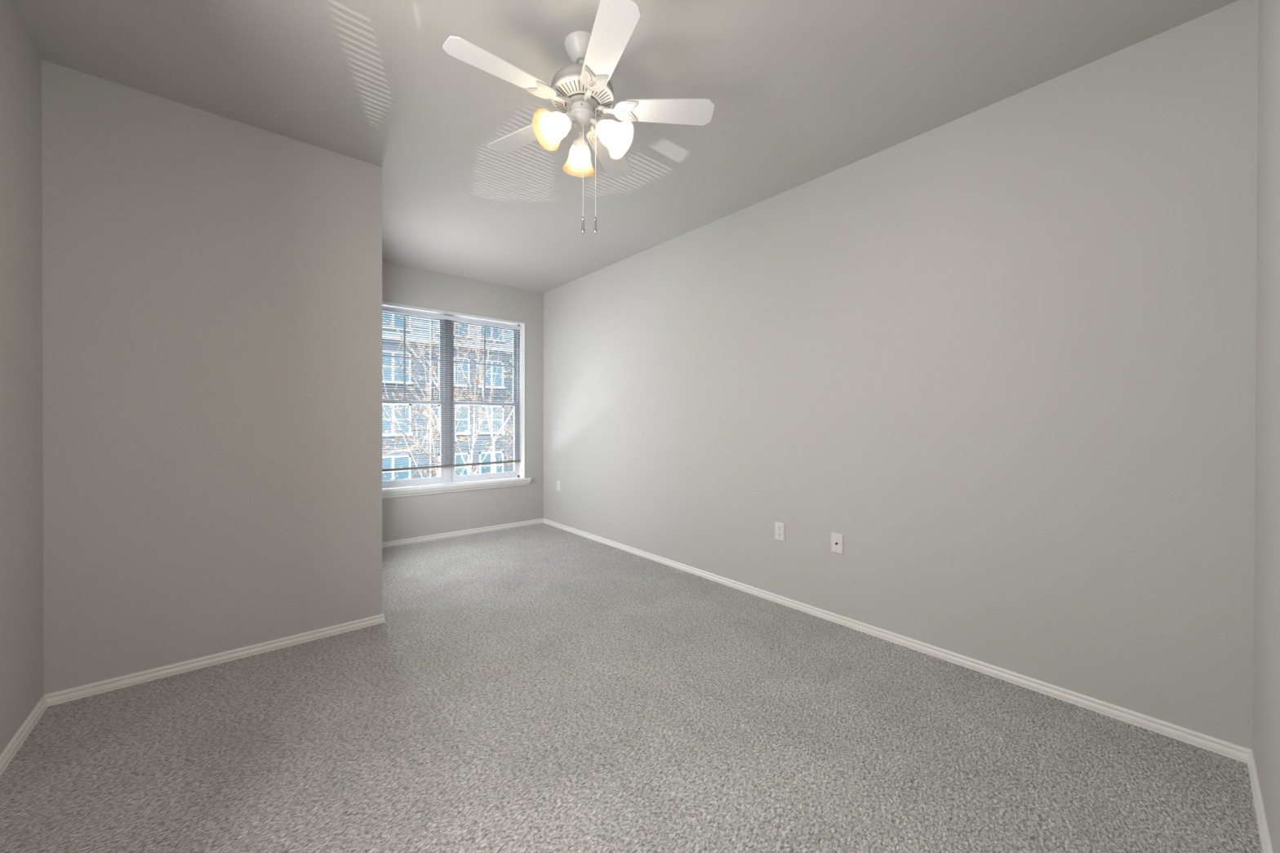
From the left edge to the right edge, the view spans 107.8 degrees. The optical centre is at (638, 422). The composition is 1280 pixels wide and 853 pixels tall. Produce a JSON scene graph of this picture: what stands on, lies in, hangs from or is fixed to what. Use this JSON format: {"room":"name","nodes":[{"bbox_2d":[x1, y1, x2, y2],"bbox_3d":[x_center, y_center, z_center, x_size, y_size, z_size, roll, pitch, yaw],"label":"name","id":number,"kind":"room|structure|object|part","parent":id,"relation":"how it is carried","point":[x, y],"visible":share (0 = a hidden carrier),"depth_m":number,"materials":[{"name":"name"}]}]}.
{"room":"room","nodes":[
{"label":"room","id":0,"kind":"room"},
{"bbox_2d":[0,0,44,754],"bbox_3d":[-0.999,-0.146,0.122,0.140,2.600,4.480,0,0,-40],"label":"wall","id":1,"kind":"structure","parent":0,"point":[21,427],"depth_m":1.68,"materials":[{"name":"paint"}]},
{"bbox_2d":[41,59,382,694],"bbox_3d":[-2.614,-0.162,2.968,1.360,2.600,1.951,0,0,-40],"label":"wall","id":2,"kind":"structure","parent":0,"point":[212,283],"depth_m":2.17,"materials":[{"name":"paint"}]},
{"bbox_2d":[0,612,385,776],"bbox_3d":[-1.482,1.122,1.754,1.233,0.048,4.876,0,0,-40],"label":"baseboard","id":3,"kind":"structure","parent":2,"relation":"attached to","point":[98,687],"depth_m":2.09,"materials":[{"name":"white paint"}]},
{"bbox_2d":[382,261,543,542],"bbox_3d":[-1.900,-0.168,4.721,1.996,2.600,0.200,0,0,-40],"label":"wall","id":4,"kind":"structure","parent":0,"point":[409,517],"depth_m":4.78,"materials":[{"name":"paint"}]},
{"bbox_2d":[382,301,531,498],"bbox_3d":[-1.901,-0.208,4.690,1.694,1.783,0.226,0,0,-40],"label":"window","id":5,"kind":"structure","parent":4,"relation":"in","point":[450,482],"depth_m":4.74,"materials":[{"name":"white paint"}]},
{"bbox_3d":[-2.257,-0.629,4.498,0.723,0.885,0.026,0,0,-40],"label":"sash","id":6,"kind":"part","parent":5,"relation":"part of","materials":[{"name":"white plastic"}]},
{"bbox_3d":[-2.239,0.182,4.478,0.723,0.813,0.032,0,0,-40],"label":"sash","id":7,"kind":"part","parent":5,"relation":"part of","materials":[{"name":"white plastic"}]},
{"bbox_2d":[382,306,520,471],"bbox_3d":[-1.906,-0.311,4.697,1.547,1.524,0.042,0,0,-40],"label":"window blind","id":8,"kind":"object","parent":5,"relation":"attached to","point":[397,311],"visible":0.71,"depth_m":4.69,"materials":[{"name":"white plastic"}]},
{"bbox_3d":[-1.912,0.434,4.705,1.547,0.035,0.025,0,0,-40],"label":"rail","id":9,"kind":"part","parent":8,"relation":"part of","materials":[{"name":"grey plastic"}]},
{"bbox_3d":[-1.654,-0.630,5.010,0.723,0.885,0.026,0,0,-40],"label":"sash","id":10,"kind":"part","parent":5,"relation":"part of","materials":[{"name":"white plastic"}]},
{"bbox_3d":[-1.636,0.181,4.990,0.723,0.813,0.032,0,0,-40],"label":"sash","id":11,"kind":"part","parent":5,"relation":"part of","materials":[{"name":"white plastic"}]},
{"bbox_2d":[382,518,543,547],"bbox_3d":[-1.834,1.109,4.646,1.996,0.048,0.012,0,0,-40],"label":"baseboard","id":12,"kind":"structure","parent":4,"relation":"attached to","point":[400,542],"depth_m":4.67,"materials":[{"name":"white paint"}]},
{"bbox_2d":[8,0,1239,293],"bbox_3d":[-0.364,-1.528,1.964,3.496,0.150,6.480,0,0,-40],"label":"ceiling","id":13,"kind":"structure","parent":0,"point":[801,91],"depth_m":1.98,"materials":[{"name":"paint"}]},
{"bbox_2d":[442,0,714,233],"bbox_3d":[-0.245,-1.085,1.779,0.947,0.734,0.983,0,0,-40],"label":"ceiling fan","id":14,"kind":"object","parent":13,"relation":"hanging from","point":[582,91],"visible":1,"depth_m":1.74,"materials":[{"name":"white metal"}]},
{"bbox_3d":[-0.481,-1.210,1.592,0.344,0.028,0.118,0,0,-40],"label":"blade","id":15,"kind":"part","parent":14,"relation":"part of","materials":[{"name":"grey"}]},
{"bbox_3d":[-0.496,-1.212,1.983,0.342,0.028,0.118,0,0,33],"label":"blade","id":16,"kind":"part","parent":14,"relation":"part of","materials":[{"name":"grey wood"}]},
{"bbox_3d":[-0.312,-1.075,1.707,0.141,0.140,0.135,0,0,-40],"label":"lamp shade","id":17,"kind":"part","parent":14,"relation":"part of","materials":[{"name":"white glass"}]},
{"bbox_3d":[-0.295,-1.100,1.724,0.063,0.057,0.045,0,0,-40],"label":"bulb","id":18,"kind":"part","parent":14,"relation":"part of","materials":[{"name":"white glass"}]},
{"bbox_3d":[-0.284,-1.211,1.743,0.076,0.033,0.020,0,0,-40],"label":"blade arm","id":19,"kind":"part","parent":14,"relation":"part of","materials":[{"name":"white metal"}]},
{"bbox_2d":[563,113,572,131],"bbox_3d":[-0.273,-1.122,1.745,0.046,0.052,0.060,0,0,-40],"label":"socket","id":20,"kind":"object","parent":14,"relation":"attached to","point":[567,120],"depth_m":1.72,"materials":[{"name":"grey ceramic"}]},
{"bbox_3d":[-0.254,-1.147,1.763,0.048,0.044,0.019,0,0,-43],"label":"lamp arm","id":21,"kind":"part","parent":14,"relation":"part of","materials":[{"name":"white metal"}]},
{"bbox_3d":[-0.236,-1.074,1.937,0.129,0.141,0.140,0,0,-40],"label":"lamp shade","id":22,"kind":"part","parent":14,"relation":"part of","materials":[{"name":"white glass"}]},
{"bbox_2d":[573,137,587,147],"bbox_3d":[-0.232,-1.123,1.876,0.058,0.051,0.050,0,0,-40],"label":"socket","id":23,"kind":"object","parent":14,"relation":"attached to","point":[578,143],"depth_m":1.86,"materials":[{"name":"grey ceramic"}]},
{"bbox_3d":[-0.227,-1.147,1.848,0.019,0.044,0.048,0,0,-12],"label":"lamp arm","id":24,"kind":"part","parent":14,"relation":"part of","materials":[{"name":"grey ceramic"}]},
{"bbox_3d":[-0.210,-0.959,1.771,0.002,0.361,0.002,0,0,-40],"label":"pull chain","id":25,"kind":"part","parent":14,"relation":"part of","materials":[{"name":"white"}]},
{"bbox_3d":[-0.185,-1.211,1.716,0.020,0.033,0.076,0,0,-21],"label":"blade arm","id":26,"kind":"part","parent":14,"relation":"part of","materials":[{"name":"white metal"}]},
{"bbox_3d":[-0.167,-1.147,1.783,0.048,0.044,0.019,0,0,17],"label":"lamp arm","id":27,"kind":"part","parent":14,"relation":"part of","materials":[{"name":"white metal"}]},
{"bbox_3d":[-0.162,-0.980,1.765,0.002,0.409,0.002,0,0,-40],"label":"pull chain","id":28,"kind":"part","parent":14,"relation":"part of","materials":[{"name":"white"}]},
{"bbox_2d":[595,119,604,136],"bbox_3d":[-0.140,-1.122,1.775,0.057,0.052,0.050,0,0,-40],"label":"socket","id":29,"kind":"object","parent":14,"relation":"attached to","point":[598,125],"depth_m":1.75,"materials":[{"name":"grey ceramic"}]},
{"bbox_3d":[-0.129,-1.211,1.803,0.076,0.033,0.019,0,0,-4],"label":"blade arm","id":30,"kind":"part","parent":14,"relation":"part of","materials":[{"name":"white metal"}]},
{"bbox_3d":[-0.127,-1.212,2.122,0.118,0.028,0.342,0,0,15],"label":"blade","id":31,"kind":"part","parent":14,"relation":"part of","materials":[{"name":"grey"}]},
{"bbox_3d":[-0.098,-1.209,1.483,0.118,0.028,0.342,0,0,-21],"label":"blade","id":32,"kind":"part","parent":14,"relation":"part of","materials":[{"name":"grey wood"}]},
{"bbox_3d":[-0.111,-1.099,1.768,0.050,0.057,0.058,0,0,-40],"label":"bulb","id":33,"kind":"part","parent":14,"relation":"part of","materials":[{"name":"white glass"}]},
{"bbox_3d":[-0.078,-1.075,1.764,0.132,0.140,0.141,0,0,-40],"label":"lamp shade","id":34,"kind":"part","parent":14,"relation":"part of","materials":[{"name":"white glass"}]},
{"bbox_3d":[0.120,-1.210,1.813,0.342,0.028,0.118,0,0,-3],"label":"blade","id":35,"kind":"part","parent":14,"relation":"part of","materials":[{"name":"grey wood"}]},
{"bbox_2d":[0,523,1262,852],"bbox_3d":[-0.334,1.207,1.934,3.496,0.120,6.370,0,0,-40],"label":"floor","id":36,"kind":"structure","parent":0,"point":[540,687],"depth_m":1.65,"materials":[{"name":"grey carpet"}]},
{"bbox_2d":[543,0,1258,749],"bbox_3d":[0.929,-0.155,3.036,0.140,2.600,6.430,0,0,-40],"label":"wall","id":37,"kind":"structure","parent":0,"point":[1003,352],"depth_m":2.14,"materials":[{"name":"paint"}]},
{"bbox_2d":[556,480,559,491],"bbox_3d":[-0.865,0.681,5.038,0.009,0.114,0.070,0,0,-40],"label":"power outlet","id":38,"kind":"object","parent":37,"relation":"attached to","point":[557,482],"visible":1,"depth_m":5.03,"materials":[{"name":"white plastic"}]},
{"bbox_2d":[774,521,785,541],"bbox_3d":[0.897,0.690,2.961,0.009,0.114,0.070,0,0,-40],"label":"power outlet","id":39,"kind":"object","parent":37,"relation":"attached to","point":[780,527],"visible":1,"depth_m":2.96,"materials":[{"name":"white plastic"}]},
{"bbox_2d":[777,532,782,537],"bbox_3d":[0.895,0.710,2.960,0.003,0.028,0.034,0,0,-40],"label":"receptacle","id":40,"kind":"object","parent":39,"relation":"attached to","point":[779,534],"depth_m":2.96,"materials":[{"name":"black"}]},
{"bbox_2d":[831,532,843,554],"bbox_3d":[1.136,0.692,2.674,0.016,0.114,0.070,0,0,-40],"label":"plate","id":41,"kind":"object","parent":37,"relation":"attached to","point":[837,540],"visible":1,"depth_m":2.67,"materials":[{"name":"white plastic"}]},
{"bbox_2d":[542,518,1253,763],"bbox_3d":[0.495,1.119,3.432,0.012,0.048,4.876,0,0,-40],"label":"baseboard","id":42,"kind":"structure","parent":37,"relation":"attached to","point":[1231,750],"depth_m":2.14,"materials":[{"name":"white paint"}]},
{"bbox_2d":[1253,0,1279,852],"bbox_3d":[0.893,-0.144,0.486,3.216,2.600,0.120,0,0,-40],"label":"wall","id":43,"kind":"structure","parent":0,"point":[1266,676],"depth_m":1.33,"materials":[{"name":"paint"}]},
{"bbox_2d":[1247,750,1273,852],"bbox_3d":[1.256,1.131,0.889,2.143,0.048,0.012,0,0,-40],"label":"baseboard","id":44,"kind":"structure","parent":43,"relation":"attached to","point":[1264,832],"depth_m":1.36,"materials":[{"name":"white paint"}]},
{"label":"outside","id":45,"kind":"structure","parent":0,"visible":0},
{"bbox_3d":[-23.117,15.029,42.736,100.000,0.200,85.050,0,0,-40],"label":"ground","id":46,"kind":"structure","parent":45,"visible":0},
{"bbox_2d":[382,312,512,484],"bbox_3d":[-3.658,6.000,8.935,3.736,18.218,3.069,0,0,-25],"label":"tree","id":47,"kind":"object","parent":46,"relation":"on","point":[428,445],"visible":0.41,"depth_m":9.04,"materials":[{"name":"brown plant"}]},
{"bbox_2d":[382,313,513,488],"bbox_3d":[-11.904,2.813,27.948,43.200,24.400,5.200,0,0,-40],"label":"apartment building","id":48,"kind":"structure","parent":46,"relation":"on","point":[402,474],"depth_m":25.81,"materials":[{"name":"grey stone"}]},
{"bbox_3d":[-12.852,-5.753,24.412,1.550,1.460,0.010,0,0,-40],"label":"pane","id":49,"kind":"part","parent":48,"relation":"part of","materials":[{"name":"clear glass"}]},
{"bbox_3d":[-12.858,-2.923,24.424,1.550,1.460,0.010,0,0,-40],"label":"pane","id":50,"kind":"part","parent":48,"relation":"part of","materials":[{"name":"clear glass"}]},
{"bbox_3d":[-12.863,-0.183,24.435,1.550,1.460,0.010,0,0,-40],"label":"pane","id":51,"kind":"part","parent":48,"relation":"part of","materials":[{"name":"blue glass"}]},
{"bbox_3d":[-12.868,2.557,24.447,1.550,1.460,0.010,0,0,-40],"label":"pane","id":52,"kind":"part","parent":48,"relation":"part of","materials":[{"name":"blue glass"}]},
{"bbox_3d":[-10.606,-4.467,26.404,42.000,0.220,0.170,0,0,-40],"label":"belt trim","id":53,"kind":"part","parent":48,"relation":"part of","materials":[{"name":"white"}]},
{"bbox_3d":[-10.450,-5.757,26.449,1.550,1.460,0.010,0,0,-40],"label":"pane","id":54,"kind":"part","parent":48,"relation":"part of","materials":[{"name":"blue glass"}]},
{"bbox_3d":[-10.456,-2.927,26.462,1.550,1.460,0.010,0,0,-40],"label":"pane","id":55,"kind":"part","parent":48,"relation":"part of","materials":[{"name":"blue glass"}]},
{"bbox_3d":[-10.461,-0.187,26.473,1.550,1.460,0.010,0,0,-40],"label":"pane","id":56,"kind":"part","parent":48,"relation":"part of","materials":[{"name":"blue glass"}]},
{"bbox_3d":[-10.466,2.553,26.485,1.550,1.460,0.010,0,0,-40],"label":"pane","id":57,"kind":"part","parent":48,"relation":"part of","materials":[{"name":"blue glass"}]},
{"bbox_3d":[-8.783,-0.190,27.896,1.300,1.460,0.010,0,0,-40],"label":"pane","id":58,"kind":"part","parent":48,"relation":"part of","materials":[{"name":"blue glass"}]},
{"bbox_3d":[-8.789,2.550,27.908,1.300,1.460,0.010,0,0,-40],"label":"pane","id":59,"kind":"part","parent":48,"relation":"part of","materials":[{"name":"blue glass"}]},
{"bbox_3d":[-8.773,-5.760,27.873,1.300,1.460,0.010,0,0,-40],"label":"pane","id":60,"kind":"part","parent":48,"relation":"part of","materials":[{"name":"blue glass"}]},
{"bbox_3d":[-8.778,-2.930,27.885,1.300,1.460,0.010,0,0,-40],"label":"pane","id":61,"kind":"part","parent":48,"relation":"part of","materials":[{"name":"blue glass"}]},
{"bbox_2d":[382,317,513,478],"bbox_3d":[-7.047,4.856,18.500,6.539,20.410,1.973,0,0,-39],"label":"tree","id":62,"kind":"object","parent":46,"relation":"on","point":[420,472],"visible":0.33,"depth_m":18.12,"materials":[{"name":"brown plant"}]},
{"bbox_2d":[453,322,513,473],"bbox_3d":[-4.147,5.591,14.259,2.694,18.995,3.312,0,0,-6],"label":"tree","id":63,"kind":"object","parent":46,"relation":"on","point":[493,451],"visible":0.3,"depth_m":13.93,"materials":[{"name":"brown plant"}]}
]}

